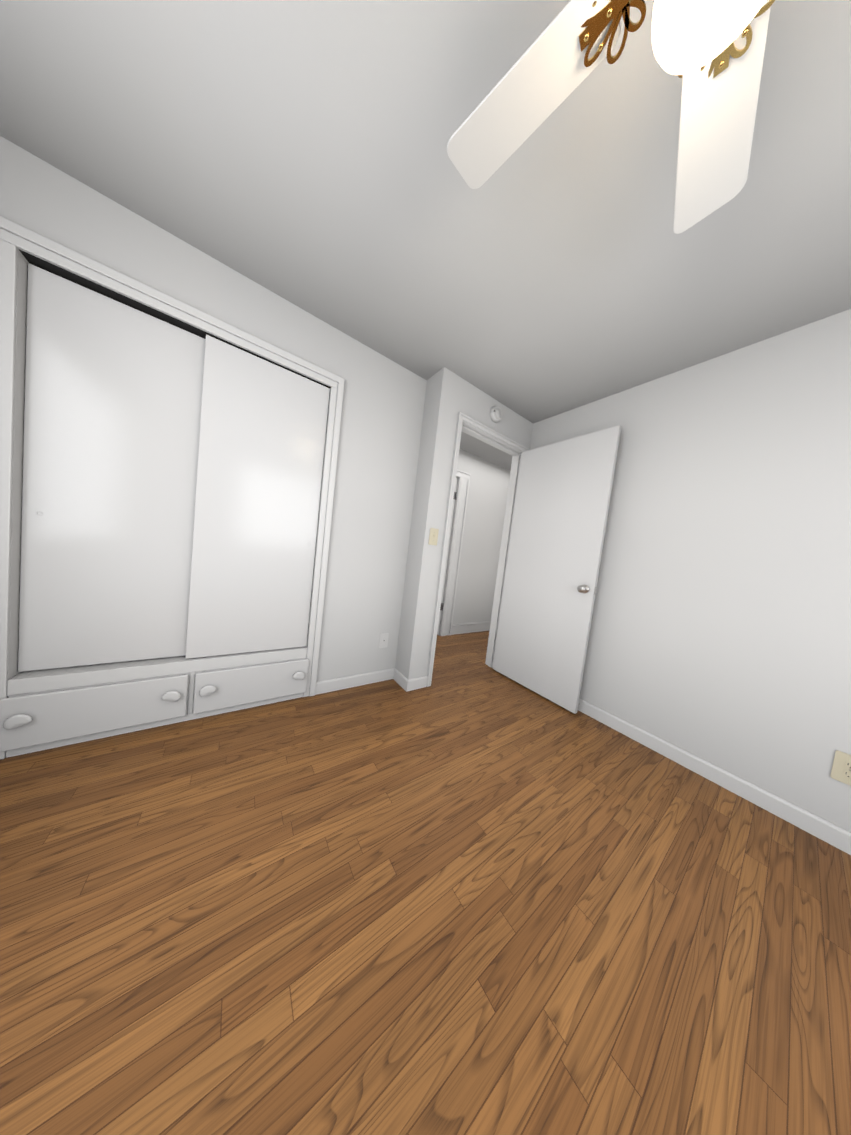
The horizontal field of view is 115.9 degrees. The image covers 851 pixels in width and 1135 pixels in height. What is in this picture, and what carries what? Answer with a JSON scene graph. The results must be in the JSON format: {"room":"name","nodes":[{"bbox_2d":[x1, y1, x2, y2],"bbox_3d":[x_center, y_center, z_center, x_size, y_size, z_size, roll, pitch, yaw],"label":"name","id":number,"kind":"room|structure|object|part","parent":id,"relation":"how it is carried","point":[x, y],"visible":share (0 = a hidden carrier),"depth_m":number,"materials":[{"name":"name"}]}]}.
{"room":"empty bedroom","nodes":[
{"label":"empty bedroom","id":0,"kind":"room"},
{"bbox_2d":[0,136,431,681],"bbox_3d":[-0.971,-0.327,1.547,2.216,2.336,0.107,4,4,-35],"label":"wall","id":1,"kind":"structure","parent":0,"point":[385,403],"depth_m":1.75,"materials":[{"name":"paint"}]},
{"bbox_2d":[315,668,398,694],"bbox_3d":[-0.497,0.837,1.978,0.609,0.085,0.012,4,4,-35],"label":"baseboard","id":2,"kind":"structure","parent":1,"relation":"attached to","point":[325,686],"depth_m":1.96,"materials":[{"name":"white paint"}]},
{"bbox_2d":[379,633,388,647],"bbox_3d":[-0.322,0.567,2.067,0.070,0.115,0.004,4,4,-35],"label":"outlet plate","id":3,"kind":"object","parent":1,"relation":"attached to","point":[383,643],"visible":1,"depth_m":2.06,"materials":[{"name":"white paint"}]},
{"bbox_2d":[0,630,850,1134],"bbox_3d":[0.604,1.097,1.315,5.120,0.100,4.530,4,4,-35],"label":"floor","id":4,"kind":"structure","parent":0,"point":[468,892],"depth_m":0.74,"materials":[{"name":"brown wood"}]},
{"bbox_2d":[0,216,344,759],"bbox_3d":[-1.318,-0.233,1.603,1.287,2.063,0.672,4,4,-35],"label":"closet","id":5,"kind":"object","parent":4,"relation":"on","point":[168,465],"visible":1,"depth_m":1.28,"materials":[{"name":"white paint"}]},
{"bbox_3d":[-1.475,0.638,1.220,0.526,0.058,0.026,4,4,-35],"label":"drawer handle","id":6,"kind":"part","parent":5,"relation":"part of","materials":[{"name":"white paint"}]},
{"bbox_3d":[-1.489,0.656,1.239,0.572,0.224,0.016,4,4,-35],"label":"drawer","id":7,"kind":"part","parent":5,"relation":"part of","materials":[{"name":"white paint"}]},
{"bbox_3d":[-1.408,-0.353,1.258,0.577,1.638,0.030,4,4,-35],"label":"door","id":8,"kind":"part","parent":5,"relation":"part of","materials":[{"name":"white paint"}]},
{"bbox_3d":[-1.282,0.652,1.461,1.140,0.332,0.098,4,4,-35],"label":"frame","id":9,"kind":"part","parent":5,"relation":"part of","materials":[{"name":"white paint"}]},
{"bbox_3d":[-1.004,0.691,1.584,0.565,0.224,0.016,4,4,-35],"label":"drawer","id":10,"kind":"part","parent":5,"relation":"part of","materials":[{"name":"white paint"}]},
{"bbox_3d":[-0.989,0.674,1.565,0.519,0.058,0.026,4,4,-35],"label":"drawer handle","id":11,"kind":"part","parent":5,"relation":"part of","materials":[{"name":"white paint"}]},
{"bbox_3d":[-0.940,-0.316,1.544,0.598,1.646,0.030,4,4,-35],"label":"door","id":12,"kind":"part","parent":5,"relation":"part of","materials":[{"name":"white paint"}]},
{"bbox_2d":[0,0,850,470],"bbox_3d":[0.883,-1.318,1.171,5.120,0.100,4.530,4,4,-35],"label":"ceiling","id":13,"kind":"structure","parent":0,"point":[294,152],"depth_m":0.92,"materials":[{"name":"paint"}]},
{"bbox_2d":[447,0,774,233],"bbox_3d":[0.488,-1.081,0.412,0.838,0.370,0.838,6,3,-2],"label":"ceiling fan","id":14,"kind":"object","parent":13,"relation":"hanging from","point":[710,53],"visible":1,"depth_m":0.60,"materials":[{"name":"white wood"}]},
{"bbox_3d":[0.475,-0.969,0.419,0.181,0.145,0.181,4,4,-35],"label":"globe","id":15,"kind":"part","parent":14,"relation":"part of","materials":[{"name":"white glass"}]},
{"bbox_2d":[396,367,531,679],"bbox_3d":[0.396,-0.213,2.275,1.064,2.336,0.115,4,4,-35],"label":"wall","id":16,"kind":"structure","parent":0,"point":[449,394],"depth_m":1.98,"materials":[{"name":"paint"}]},
{"bbox_2d":[428,528,438,544],"bbox_3d":[0.062,-0.226,1.961,0.076,0.122,0.012,4,4,-35],"label":"light switch","id":17,"kind":"object","parent":16,"relation":"attached to","point":[433,536],"visible":1,"depth_m":1.96,"materials":[{"name":"beige plastic"}]},
{"bbox_2d":[427,412,529,686],"bbox_3d":[0.449,-0.093,2.327,0.905,2.105,0.151,4,4,-35],"label":"door frame","id":18,"kind":"structure","parent":16,"relation":"attached to","point":[468,425],"depth_m":2.31,"materials":[{"name":"white paint"}]},
{"bbox_2d":[490,406,502,422],"bbox_3d":[0.581,-1.249,2.165,0.124,0.124,0.036,4,4,-35],"label":"smoke detector","id":19,"kind":"object","parent":16,"relation":"attached to","point":[496,414],"visible":1,"depth_m":2.15,"materials":[{"name":"white plastic"}]},
{"bbox_2d":[493,425,620,713],"bbox_3d":[0.985,0.004,2.168,0.035,2.026,0.760,4,4,-35],"label":"door leaf","id":20,"kind":"structure","parent":16,"relation":"in","point":[562,500],"depth_m":2.08,"materials":[{"name":"paint"}]},
{"bbox_2d":[577,585,596,594],"bbox_3d":[1.164,0.157,1.901,0.161,0.064,0.101,4,4,-35],"label":"door handle","id":21,"kind":"object","parent":20,"relation":"attached to","point":[582,588],"depth_m":1.87,"materials":[{"name":"grey metal"}]},
{"bbox_2d":[453,449,509,623],"bbox_3d":[0.271,-0.293,3.372,3.250,2.336,0.115,4,4,-35],"label":"wall","id":22,"kind":"structure","parent":0,"point":[484,523],"depth_m":3.60,"materials":[{"name":"paint"}]},
{"bbox_2d":[437,478,457,633],"bbox_3d":[-0.023,-0.149,3.147,0.762,1.982,0.049,4,4,-35],"label":"door leaf","id":23,"kind":"structure","parent":22,"relation":"in","point":[447,556],"depth_m":3.34,"materials":[{"name":"paint"}]},
{"bbox_3d":[0.283,-0.195,3.333,0.056,1.494,0.014,4,4,-35],"label":"hall door hinge","id":24,"kind":"part","parent":23,"relation":"part of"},
{"bbox_2d":[437,469,470,635],"bbox_3d":[-0.034,-0.186,3.159,1.100,2.080,0.141,4,4,-35],"label":"door frame","id":25,"kind":"structure","parent":22,"relation":"attached to","point":[455,546],"depth_m":3.37,"materials":[{"name":"white paint"}]},
{"bbox_2d":[451,621,490,634],"bbox_3d":[0.880,0.854,3.877,1.338,0.142,0.020,4,4,-35],"label":"baseboard","id":26,"kind":"structure","parent":22,"relation":"attached to","point":[462,628],"depth_m":3.67,"materials":[{"name":"white paint"}]},
{"bbox_2d":[528,309,850,832],"bbox_3d":[1.736,-0.004,1.376,0.101,2.336,3.152,4,4,-35],"label":"wall","id":27,"kind":"structure","parent":0,"point":[720,630],"depth_m":1.41,"materials":[{"name":"paint"}]},
{"bbox_2d":[578,698,850,854],"bbox_3d":[1.596,1.116,1.360,0.012,0.085,3.006,4,4,-35],"label":"baseboard","id":28,"kind":"structure","parent":27,"relation":"attached to","point":[820,828],"depth_m":1.37,"materials":[{"name":"white paint"}]},
{"bbox_2d":[830,750,850,785],"bbox_3d":[1.788,0.854,1.122,0.006,0.125,0.078,4,4,-35],"label":"electrical outlet","id":29,"kind":"object","parent":27,"relation":"attached to","point":[841,769],"visible":1,"depth_m":1.14,"materials":[{"name":"beige plastic"}]}
]}

